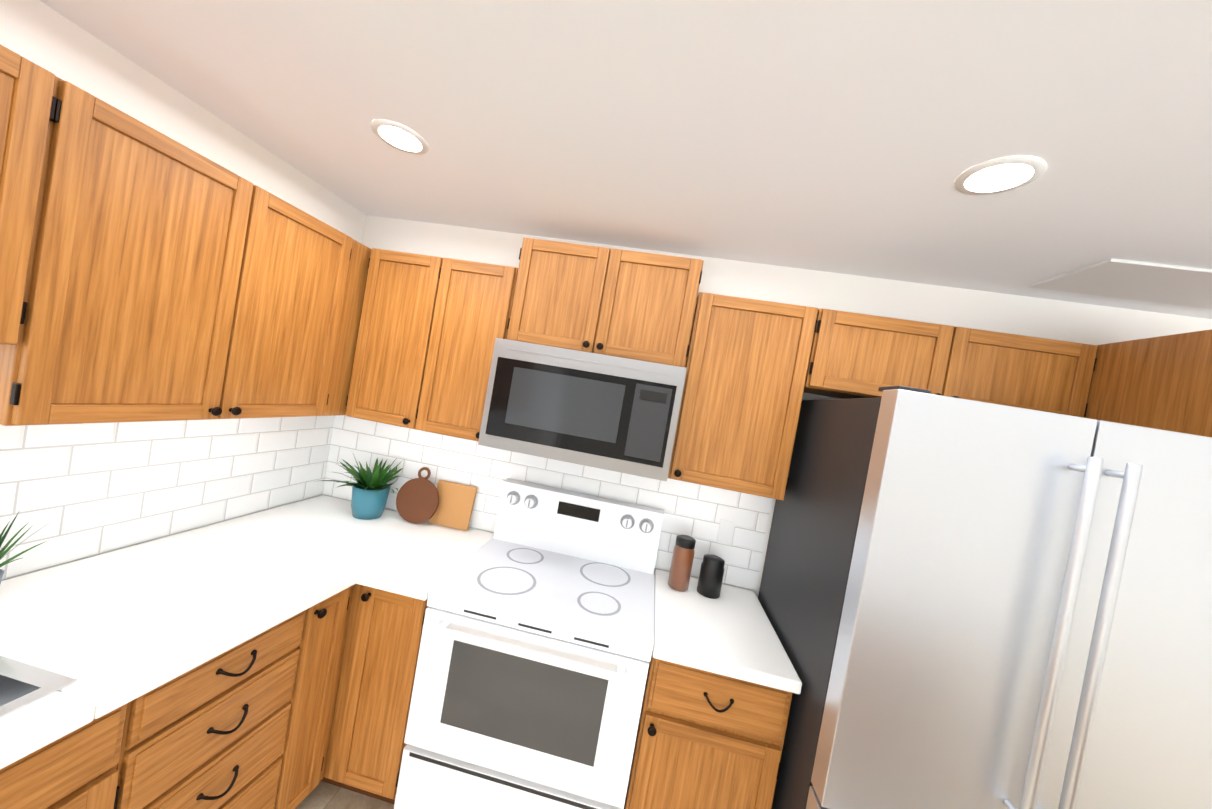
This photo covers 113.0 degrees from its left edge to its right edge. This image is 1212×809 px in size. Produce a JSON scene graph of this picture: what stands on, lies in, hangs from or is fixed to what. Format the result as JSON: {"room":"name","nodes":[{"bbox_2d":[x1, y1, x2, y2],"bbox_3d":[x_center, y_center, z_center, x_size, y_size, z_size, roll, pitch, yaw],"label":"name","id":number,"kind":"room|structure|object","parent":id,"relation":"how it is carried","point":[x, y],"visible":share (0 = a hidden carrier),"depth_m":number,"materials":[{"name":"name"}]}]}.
{"room":"kitchen","nodes":[
{"label":"kitchen","id":0,"kind":"room"},
{"bbox_2d":[0,0,365,580],"bbox_3d":[-1.938,0.168,-0.893,0.120,2.440,6.200,10,1,7],"label":"wall","id":1,"kind":"structure","parent":0,"point":[46,37],"depth_m":1.25,"materials":[{"name":"paint"}]},
{"bbox_2d":[0,44,55,344],"bbox_3d":[-1.426,-0.447,0.435,0.319,0.602,0.934,10,1,7],"label":"upper cabinet","id":2,"kind":"object","parent":1,"relation":"attached to","point":[27,103],"visible":1,"depth_m":0.85,"materials":[{"name":"brown wood"}]},
{"bbox_2d":[0,416,334,579],"bbox_3d":[-1.695,0.135,0.462,0.008,0.705,3.450,10,1,7],"label":"backsplash","id":3,"kind":"structure","parent":1,"relation":"attached to","point":[97,488],"depth_m":1.38,"materials":[{"name":"tile"}]},
{"bbox_2d":[0,76,371,425],"bbox_3d":[-1.306,-0.355,1.516,0.319,0.784,1.239,10,1,7],"label":"upper cabinet","id":4,"kind":"object","parent":1,"relation":"attached to","point":[168,279],"visible":0.96,"depth_m":1.12,"materials":[{"name":"brown wood"}]},
{"bbox_2d":[295,781,393,808],"bbox_3d":[1.133,1.990,-1.285,6.840,0.100,6.440,10,1,7],"label":"floor","id":5,"kind":"structure","parent":0,"point":[323,795],"depth_m":1.54,"materials":[{"name":"tile"}]},
{"bbox_2d":[0,585,353,808],"bbox_3d":[-1.428,1.018,0.757,0.734,0.874,1.587,10,1,7],"label":"base cabinet","id":6,"kind":"object","parent":5,"relation":"on","point":[247,724],"visible":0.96,"depth_m":1.08,"materials":[{"name":"brown wood"}]},
{"bbox_2d":[0,495,493,768],"bbox_3d":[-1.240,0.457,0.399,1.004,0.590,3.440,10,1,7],"label":"countertop","id":7,"kind":"structure","parent":6,"relation":"on","point":[85,641],"depth_m":1.16,"materials":[{"name":"white stone"}]},
{"bbox_2d":[0,512,58,583],"bbox_3d":[-1.522,0.386,1.025,0.234,0.246,0.228,10,1,7],"label":"potted plant","id":8,"kind":"object","parent":7,"relation":"on","point":[2,551],"visible":1,"depth_m":1.02,"materials":[{"name":"green plant"}]},
{"bbox_2d":[321,454,402,519],"bbox_3d":[-1.228,0.383,1.962,0.354,0.316,0.305,10,1,7],"label":"potted plant","id":9,"kind":"object","parent":7,"relation":"on","point":[370,492],"visible":1,"depth_m":1.94,"materials":[{"name":"teal"}]},
{"bbox_2d":[396,467,438,522],"bbox_3d":[-0.934,0.451,2.001,0.220,0.275,0.058,10,1,7],"label":"round cutting board","id":10,"kind":"object","parent":7,"relation":"on","point":[417,500],"visible":0.98,"depth_m":1.99,"materials":[{"name":"brown wood"}]},
{"bbox_2d":[429,480,477,530],"bbox_3d":[-0.775,0.510,2.036,0.205,0.215,0.051,10,1,7],"label":"rectangular cutting board","id":11,"kind":"object","parent":7,"relation":"on","point":[455,505],"visible":0.97,"depth_m":2.03,"materials":[{"name":"brown wood"}]},
{"bbox_2d":[321,583,428,803],"bbox_3d":[-1.164,1.043,1.797,1.001,0.874,0.639,10,1,7],"label":"base cabinet","id":12,"kind":"object","parent":5,"relation":"on","point":[366,745],"visible":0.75,"depth_m":1.47,"materials":[{"name":"brown wood"}]},
{"bbox_2d":[394,478,663,808],"bbox_3d":[-0.254,1.034,1.655,0.805,1.205,0.689,10,1,7],"label":"range","id":13,"kind":"object","parent":5,"relation":"on","point":[535,649],"visible":1,"depth_m":1.40,"materials":[{"name":"white metal"}]},
{"bbox_2d":[624,651,792,808],"bbox_3d":[0.346,1.306,1.606,0.462,0.874,0.639,10,1,7],"label":"base cabinet","id":14,"kind":"object","parent":5,"relation":"on","point":[707,740],"visible":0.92,"depth_m":1.32,"materials":[{"name":"brown wood"}]},
{"bbox_2d":[653,569,801,693],"bbox_3d":[0.425,0.855,1.601,0.470,0.040,0.635,10,1,7],"label":"countertop","id":15,"kind":"structure","parent":14,"relation":"on","point":[730,631],"depth_m":1.44,"materials":[{"name":"white stone"}]},
{"bbox_2d":[668,535,695,591],"bbox_3d":[0.338,0.700,1.782,0.092,0.226,0.092,10,1,7],"label":"jar","id":16,"kind":"object","parent":15,"relation":"on","point":[681,564],"visible":1,"depth_m":1.74,"materials":[{"name":"brown"}]},
{"bbox_2d":[697,554,724,598],"bbox_3d":[0.466,0.753,1.775,0.100,0.165,0.100,10,1,7],"label":"canister","id":17,"kind":"object","parent":15,"relation":"on","point":[710,577],"visible":1,"depth_m":1.74,"materials":[{"name":"black plastic"}]},
{"bbox_2d":[758,386,1211,808],"bbox_3d":[1.108,0.942,1.375,0.927,1.857,0.872,10,1,7],"label":"refrigerator","id":18,"kind":"object","parent":5,"relation":"on","point":[968,604],"visible":0.98,"depth_m":1.02,"materials":[{"name":"grey metal"}]},
{"bbox_2d":[1084,329,1211,436],"bbox_3d":[1.899,0.909,1.387,0.594,2.188,0.688,10,1,7],"label":"pantry cabinet","id":19,"kind":"object","parent":5,"relation":"on","point":[1162,382],"visible":0.06,"depth_m":1.27,"materials":[{"name":"brown wood"}]},
{"bbox_2d":[40,0,1211,318],"bbox_3d":[1.562,-0.513,-1.333,6.840,0.100,6.440,10,1,7],"label":"ceiling","id":20,"kind":"structure","parent":0,"point":[848,136],"depth_m":1.04,"materials":[{"name":"paint"}]},
{"bbox_2d":[371,119,428,154],"bbox_3d":[-0.692,-0.896,1.351,0.175,0.006,0.175,9,1,-17],"label":"recessed light","id":21,"kind":"object","parent":20,"relation":"in","point":[398,136],"depth_m":1.34,"materials":[{"name":"white plastic"}]},
{"bbox_2d":[954,156,1046,194],"bbox_3d":[1.029,-0.596,1.053,0.175,0.006,0.175,10,1,1],"label":"recessed light","id":22,"kind":"object","parent":20,"relation":"in","point":[1006,174],"depth_m":1.04,"materials":[{"name":"white plastic"}]},
{"bbox_2d":[1029,258,1211,308],"bbox_3d":[2.100,-0.416,1.441,0.800,0.012,0.300,10,1,7],"label":"panel","id":23,"kind":"object","parent":20,"relation":"attached to","point":[1157,283],"visible":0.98,"depth_m":1.46,"materials":[{"name":"paint"}]},
{"bbox_2d":[322,215,1211,597],"bbox_3d":[1.742,0.746,1.826,6.840,2.440,0.120,10,1,7],"label":"wall","id":24,"kind":"structure","parent":0,"point":[1082,323],"depth_m":1.84,"materials":[{"name":"paint"}]},
{"bbox_2d":[345,248,517,440],"bbox_3d":[-0.779,-0.272,1.913,0.698,0.784,0.319,10,1,7],"label":"upper cabinet","id":25,"kind":"object","parent":24,"relation":"attached to","point":[431,328],"visible":0.85,"depth_m":1.79,"materials":[{"name":"brown wood"}]},
{"bbox_2d":[323,415,771,590],"bbox_3d":[-0.372,0.433,2.029,2.292,0.505,0.008,10,1,7],"label":"backsplash","id":26,"kind":"structure","parent":24,"relation":"attached to","point":[697,512],"depth_m":2.02,"materials":[{"name":"tile"}]},
{"bbox_2d":[507,237,703,367],"bbox_3d":[-0.002,-0.437,1.816,0.783,0.457,0.319,10,1,7],"label":"upper cabinet","id":27,"kind":"object","parent":24,"relation":"attached to","point":[634,305],"visible":0.88,"depth_m":1.69,"materials":[{"name":"brown wood"}]},
{"bbox_2d":[478,338,686,480],"bbox_3d":[-0.084,0.013,1.787,0.781,0.446,0.394,10,1,7],"label":"microwave","id":28,"kind":"object","parent":27,"relation":"attached to","point":[611,413],"visible":1,"depth_m":1.59,"materials":[{"name":"silver metal"}]},
{"bbox_2d":[716,519,735,545],"bbox_3d":[0.569,0.607,1.902,0.070,0.115,0.004,10,1,7],"label":"outlet","id":29,"kind":"object","parent":24,"relation":"attached to","point":[725,532],"visible":1,"depth_m":1.89,"materials":[{"name":"white plastic"}]},
{"bbox_2d":[668,292,817,500],"bbox_3d":[0.565,-0.038,1.743,0.473,0.784,0.319,10,1,7],"label":"upper cabinet","id":30,"kind":"object","parent":24,"relation":"attached to","point":[747,362],"visible":0.98,"depth_m":1.62,"materials":[{"name":"brown wood"}]},
{"bbox_2d":[803,308,1097,417],"bbox_3d":[1.314,-0.145,1.649,0.971,0.318,0.319,10,1,7],"label":"upper cabinet","id":31,"kind":"object","parent":24,"relation":"attached to","point":[855,355],"visible":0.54,"depth_m":1.52,"materials":[{"name":"brown wood"}]}
]}

